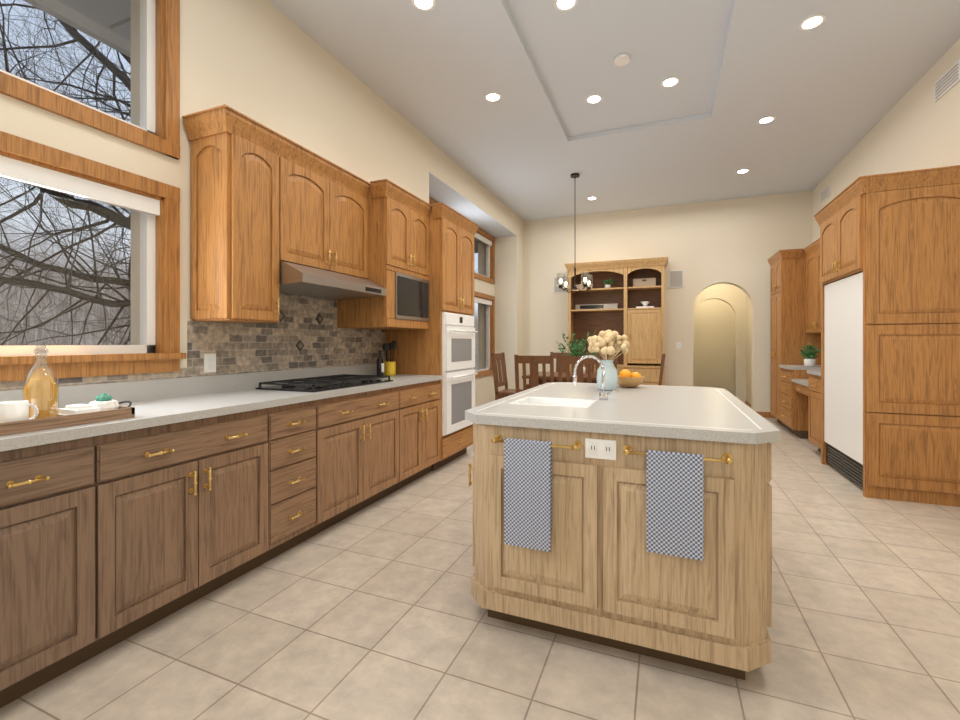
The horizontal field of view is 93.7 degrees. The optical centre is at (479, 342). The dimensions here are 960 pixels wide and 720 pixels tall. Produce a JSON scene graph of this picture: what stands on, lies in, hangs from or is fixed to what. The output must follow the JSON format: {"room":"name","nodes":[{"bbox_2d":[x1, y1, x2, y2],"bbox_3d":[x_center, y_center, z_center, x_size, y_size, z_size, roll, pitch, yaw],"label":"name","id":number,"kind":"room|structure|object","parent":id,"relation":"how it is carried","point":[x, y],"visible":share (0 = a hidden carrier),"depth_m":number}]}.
{"room":"dining room and kitchen","nodes":[
{"label":"dining room and kitchen","id":0,"kind":"room"},
{"bbox_2d":[0,0,523,406],"bbox_3d":[-1.301,-0.600,4.641,0.750,3.640,10.000,0,0,22],"label":"wall","id":1,"kind":"structure","parent":0,"point":[268,64],"depth_m":3.34},
{"bbox_2d":[23,0,130,57],"bbox_3d":[-2.519,-2.180,2.384,0.670,0.240,6.500,0,0,22],"label":"soffit","id":2,"kind":"structure","parent":1,"relation":"attached to","point":[116,14],"depth_m":2.92},
{"bbox_2d":[0,0,186,381],"bbox_3d":[-2.088,-0.965,1.807,0.155,2.254,1.744,0,0,22],"label":"kitchen window","id":3,"kind":"structure","parent":1,"relation":"in","point":[155,204],"depth_m":2.35},
{"bbox_2d":[0,293,384,390],"bbox_3d":[-1.744,-0.159,2.550,0.016,0.718,4.195,0,0,22],"label":"tile backsplash","id":4,"kind":"structure","parent":1,"relation":"attached to","point":[304,332],"depth_m":3.26},
{"bbox_2d":[204,353,215,372],"bbox_3d":[-1.652,0.122,2.756,0.009,0.115,0.075,0,0,22],"label":"outlet","id":5,"kind":"object","parent":4,"relation":"attached to","point":[209,362],"visible":1,"depth_m":2.75},
{"bbox_2d":[186,105,289,322],"bbox_3d":[-1.474,-0.718,2.777,0.320,1.176,0.420,0,0,22],"label":"upper cabinet","id":6,"kind":"object","parent":1,"relation":"attached to","point":[264,201],"depth_m":2.62},
{"bbox_2d":[290,140,369,278],"bbox_3d":[-1.243,-0.913,3.341,0.320,0.786,0.920,0,0,22],"label":"upper cabinet","id":7,"kind":"object","parent":1,"relation":"attached to","point":[329,204],"depth_m":3.25},
{"bbox_2d":[279,261,385,299],"bbox_3d":[-1.158,-0.442,3.307,0.502,0.153,0.910,0,0,22],"label":"range hood","id":8,"kind":"object","parent":1,"relation":"attached to","point":[297,279],"visible":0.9,"depth_m":3.14},
{"bbox_2d":[337,179,431,329],"bbox_3d":[-0.841,-0.719,4.036,0.537,1.178,0.764,0,0,22],"label":"upper cabinet","id":9,"kind":"object","parent":1,"relation":"attached to","point":[398,243],"visible":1,"depth_m":3.79},
{"bbox_2d":[429,197,494,377],"bbox_3d":[-0.376,-0.710,7.201,0.129,2.624,3.184,0,0,22],"label":"dining window","id":10,"kind":"structure","parent":1,"relation":"in","point":[488,240],"depth_m":8.55},
{"bbox_2d":[0,417,959,719],"bbox_3d":[1.562,1.270,5.088,5.910,0.100,13.000,0,0,22],"label":"floor","id":11,"kind":"structure","parent":0,"point":[374,611],"depth_m":1.83},
{"bbox_2d":[0,432,119,707],"bbox_3d":[-1.792,0.782,1.605,0.620,0.876,0.529,0,0,22],"label":"base cabinet","id":12,"kind":"object","parent":11,"relation":"on","point":[107,541],"depth_m":1.57},
{"bbox_2d":[0,340,441,451],"bbox_3d":[-1.447,0.159,2.428,0.635,0.370,4.195,0,0,22],"label":"countertop","id":13,"kind":"structure","parent":12,"relation":"on","point":[37,411],"depth_m":2.13},
{"bbox_2d":[255,374,392,391],"bbox_3d":[-1.086,0.282,3.277,0.490,0.045,0.880,0,0,22],"label":"cooktop","id":14,"kind":"object","parent":13,"relation":"in","point":[321,383],"visible":1,"depth_m":3.09},
{"bbox_2d":[120,407,271,641],"bbox_3d":[-1.576,0.782,2.132,0.620,0.876,0.850,0,0,22],"label":"base cabinet","id":15,"kind":"object","parent":11,"relation":"on","point":[196,495],"depth_m":2.01},
{"bbox_2d":[272,398,327,558],"bbox_3d":[-1.347,0.782,2.692,0.620,0.876,0.481,0,0,22],"label":"base cabinet","id":16,"kind":"object","parent":11,"relation":"on","point":[299,430],"depth_m":2.61},
{"bbox_2d":[328,385,407,527],"bbox_3d":[-1.092,0.782,3.312,0.620,0.876,0.981,0,0,22],"label":"base cabinet","id":17,"kind":"object","parent":11,"relation":"on","point":[368,431],"depth_m":3.20},
{"bbox_2d":[408,380,440,483],"bbox_3d":[-0.805,0.782,4.014,0.620,0.876,0.776,0,0,22],"label":"base cabinet","id":18,"kind":"object","parent":11,"relation":"on","point":[424,402],"depth_m":3.97},
{"bbox_2d":[386,203,478,470],"bbox_3d":[-0.466,-0.044,4.720,0.711,2.528,0.880,0,0,22],"label":"tall cabinet","id":19,"kind":"object","parent":11,"relation":"on","point":[443,345],"visible":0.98,"depth_m":4.42},
{"bbox_2d":[491,352,522,399],"bbox_3d":[0.514,0.685,6.814,0.560,1.070,0.500,0,0,22],"label":"dining chair","id":20,"kind":"object","parent":11,"relation":"on","point":[496,358],"visible":0.44,"depth_m":6.80},
{"bbox_2d":[514,355,553,392],"bbox_3d":[0.776,0.685,5.924,0.500,1.070,0.560,0,0,22],"label":"dining chair","id":21,"kind":"object","parent":11,"relation":"on","point":[533,361],"visible":0.29,"depth_m":5.70},
{"bbox_2d":[550,352,579,371],"bbox_3d":[1.326,0.685,7.265,0.500,1.070,0.560,0,0,22],"label":"dining chair","id":22,"kind":"object","parent":11,"relation":"on","point":[555,354],"visible":0.12,"depth_m":7.51},
{"bbox_2d":[522,330,619,388],"bbox_3d":[1.365,0.501,6.465,1.300,1.438,0.950,0,0,22],"label":"dining table","id":23,"kind":"object","parent":11,"relation":"on","point":[574,351],"visible":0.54,"depth_m":6.32},
{"bbox_2d":[558,355,599,382],"bbox_3d":[1.294,0.685,5.711,0.500,1.070,0.560,0,0,22],"label":"dining chair","id":24,"kind":"object","parent":11,"relation":"on","point":[569,360],"visible":0.19,"depth_m":5.49},
{"bbox_2d":[585,352,616,372],"bbox_3d":[1.863,0.685,7.045,0.500,1.070,0.560,0,0,22],"label":"dining chair","id":25,"kind":"object","parent":11,"relation":"on","point":[601,358],"visible":0.1,"depth_m":7.28},
{"bbox_2d":[564,257,667,385],"bbox_3d":[2.402,-0.110,8.006,1.746,2.660,0.557,0,0,22],"label":"hutch","id":26,"kind":"object","parent":11,"relation":"on","point":[624,297],"visible":0.6,"depth_m":8.00},
{"bbox_2d":[465,330,779,679],"bbox_3d":[0.771,0.566,2.514,1.232,1.308,1.763,0,0,22],"label":"kitchen island","id":27,"kind":"object","parent":11,"relation":"on","point":[625,510],"visible":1,"depth_m":1.73},
{"bbox_2d":[658,354,664,384],"bbox_3d":[2.217,0.685,6.116,0.560,1.070,0.500,0,0,22],"label":"dining chair","id":28,"kind":"object","parent":11,"relation":"on","point":[661,369],"visible":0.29,"depth_m":5.80},
{"bbox_2d":[767,248,820,428],"bbox_3d":[4.675,-0.044,6.580,0.677,2.528,0.817,0,0,22],"label":"pantry","id":29,"kind":"object","parent":11,"relation":"on","point":[789,335],"visible":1,"depth_m":6.33},
{"bbox_2d":[780,367,810,438],"bbox_3d":[4.430,0.782,5.954,0.655,0.875,0.620,0,0,22],"label":"base cabinet","id":30,"kind":"object","parent":11,"relation":"on","point":[800,401],"depth_m":5.78},
{"bbox_2d":[779,363,820,370],"bbox_3d":[4.423,0.325,5.957,0.670,0.038,0.620,0,0,22],"label":"countertop","id":31,"kind":"structure","parent":30,"relation":"on","point":[814,367],"depth_m":5.83},
{"bbox_2d":[807,375,820,452],"bbox_3d":[3.919,0.782,4.707,0.655,0.875,0.620,0,0,22],"label":"base cabinet","id":32,"kind":"object","parent":11,"relation":"on","point":[813,381],"depth_m":4.91},
{"bbox_2d":[807,371,820,374],"bbox_3d":[3.912,0.325,4.710,0.670,0.038,0.620,0,0,22],"label":"countertop","id":33,"kind":"structure","parent":32,"relation":"on","point":[808,372],"depth_m":4.87},
{"bbox_2d":[814,165,959,506],"bbox_3d":[3.548,-0.044,3.938,0.757,2.528,1.180,0,0,22],"label":"cabinet","id":34,"kind":"object","parent":11,"relation":"on","point":[890,323],"visible":1,"depth_m":3.48},
{"bbox_2d":[268,0,959,220],"bbox_3d":[0.993,-2.480,3.700,5.910,0.120,10.000,0,0,22],"label":"ceiling","id":35,"kind":"structure","parent":0,"point":[838,84],"depth_m":4.21},
{"bbox_2d":[412,0,435,10],"bbox_3d":[-0.399,-2.416,3.190,0.168,0.008,0.168,0,0,-23],"label":"recessed light","id":36,"kind":"object","parent":35,"relation":"in","point":[422,5],"depth_m":3.21},
{"bbox_2d":[484,92,501,101],"bbox_3d":[0.128,-2.416,4.422,0.168,0.008,0.168,0,0,-23],"label":"recessed light","id":37,"kind":"object","parent":35,"relation":"in","point":[491,96],"depth_m":4.41},
{"bbox_2d":[554,0,577,10],"bbox_3d":[0.623,-2.466,3.257,0.168,0.008,0.168,0,0,13],"label":"recessed light","id":38,"kind":"object","parent":35,"relation":"in","point":[562,5],"depth_m":3.27},
{"bbox_2d":[557,173,592,292],"bbox_3d":[1.365,-1.577,6.465,0.449,1.684,0.451,0,0,22],"label":"pendant chandelier","id":39,"kind":"object","parent":35,"relation":"hanging from","point":[560,280],"visible":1,"depth_m":6.43},
{"bbox_2d":[587,196,596,199],"bbox_3d":[1.870,-2.416,7.512,0.168,0.008,0.168,0,0,-23],"label":"recessed light","id":40,"kind":"object","parent":35,"relation":"in","point":[592,197],"depth_m":7.51},
{"bbox_2d":[586,94,602,103],"bbox_3d":[1.154,-2.466,4.553,0.168,0.008,0.168,0,0,13],"label":"recessed light","id":41,"kind":"object","parent":35,"relation":"in","point":[595,98],"depth_m":4.55},
{"bbox_2d":[614,53,629,65],"bbox_3d":[1.230,-2.452,3.895,0.128,0.035,0.128,0,0,10],"label":"smoke detector","id":42,"kind":"object","parent":35,"relation":"in","point":[621,59],"depth_m":3.87},
{"bbox_2d":[661,77,679,86],"bbox_3d":[1.799,-2.466,4.256,0.168,0.008,0.168,0,0,13],"label":"recessed light","id":43,"kind":"object","parent":35,"relation":"in","point":[670,81],"depth_m":4.24},
{"bbox_2d":[736,169,749,173],"bbox_3d":[3.699,-2.416,6.330,0.168,0.008,0.168,0,0,13],"label":"recessed light","id":44,"kind":"object","parent":35,"relation":"in","point":[741,171],"depth_m":6.33},
{"bbox_2d":[757,116,775,123],"bbox_3d":[3.103,-2.416,4.877,0.168,0.008,0.168,0,0,-23],"label":"recessed light","id":45,"kind":"object","parent":35,"relation":"in","point":[767,119],"depth_m":4.86},
{"bbox_2d":[798,14,825,30],"bbox_3d":[2.505,-2.416,3.393,0.168,0.008,0.168,0,0,13],"label":"recessed light","id":46,"kind":"object","parent":35,"relation":"in","point":[808,23],"depth_m":3.39},
{"bbox_2d":[524,190,812,411],"bbox_3d":[2.899,-0.600,8.214,5.810,3.640,0.200,0,0,22],"label":"wall","id":47,"kind":"structure","parent":0,"point":[719,253],"depth_m":7.96},
{"bbox_2d":[554,277,564,292],"bbox_3d":[1.531,-1.117,8.659,0.194,0.296,0.014,0,0,22],"label":"speaker","id":48,"kind":"object","parent":47,"relation":"attached to","point":[556,288],"depth_m":8.67},
{"bbox_2d":[669,270,682,287],"bbox_3d":[3.431,-1.119,7.879,0.209,0.301,0.014,0,0,22],"label":"speaker","id":49,"kind":"object","parent":47,"relation":"attached to","point":[675,278],"depth_m":7.87},
{"bbox_2d":[676,342,680,348],"bbox_3d":[3.474,0.040,7.864,0.080,0.120,0.011,0,0,22],"label":"switch plates","id":50,"kind":"object","parent":47,"relation":"attached to","point":[678,345],"visible":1,"depth_m":7.86},
{"bbox_2d":[755,411,775,417],"bbox_3d":[4.894,1.175,7.281,0.810,0.090,0.015,0,0,22],"label":"baseboard","id":51,"kind":"structure","parent":47,"relation":"attached to","point":[766,414],"depth_m":7.36},
{"bbox_2d":[813,39,959,241],"bbox_3d":[3.588,-0.600,2.635,0.300,3.640,10.000,0,0,22],"label":"wall","id":52,"kind":"structure","parent":0,"point":[916,127],"depth_m":4.27},
{"bbox_2d":[803,238,820,333],"bbox_3d":[4.299,-0.719,5.280,0.387,1.178,1.967,0,0,22],"label":"upper cabinet","id":53,"kind":"object","parent":52,"relation":"attached to","point":[813,297],"visible":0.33,"depth_m":5.94},
{"bbox_2d":[821,185,829,202],"bbox_3d":[5.014,-2.160,6.536,0.016,0.160,0.360,0,0,22],"label":"air vent","id":54,"kind":"object","parent":52,"relation":"in","point":[825,193],"depth_m":6.51},
{"bbox_2d":[935,59,959,101],"bbox_3d":[3.857,-2.160,3.714,0.016,0.160,0.360,0,0,22],"label":"air vent","id":55,"kind":"object","parent":52,"relation":"in","point":[947,81],"depth_m":3.70},
{"label":"outside","id":56,"kind":"structure","parent":0,"visible":0},
{"bbox_2d":[0,0,477,369],"bbox_3d":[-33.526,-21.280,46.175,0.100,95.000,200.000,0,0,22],"label":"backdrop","id":57,"kind":"structure","parent":56,"point":[63,262],"depth_m":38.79},
{"bbox_2d":[474,240,477,252],"bbox_3d":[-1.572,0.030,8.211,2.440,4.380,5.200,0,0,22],"label":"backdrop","id":58,"kind":"structure","parent":56,"point":[476,247],"depth_m":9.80},
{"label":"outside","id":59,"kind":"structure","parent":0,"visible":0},
{"bbox_2d":[0,0,477,345],"bbox_3d":[-8.021,-4.287,12.867,15.321,21.015,24.114,0,0,22],"label":"tree","id":60,"kind":"object","parent":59,"point":[96,209],"depth_m":9.26}
]}

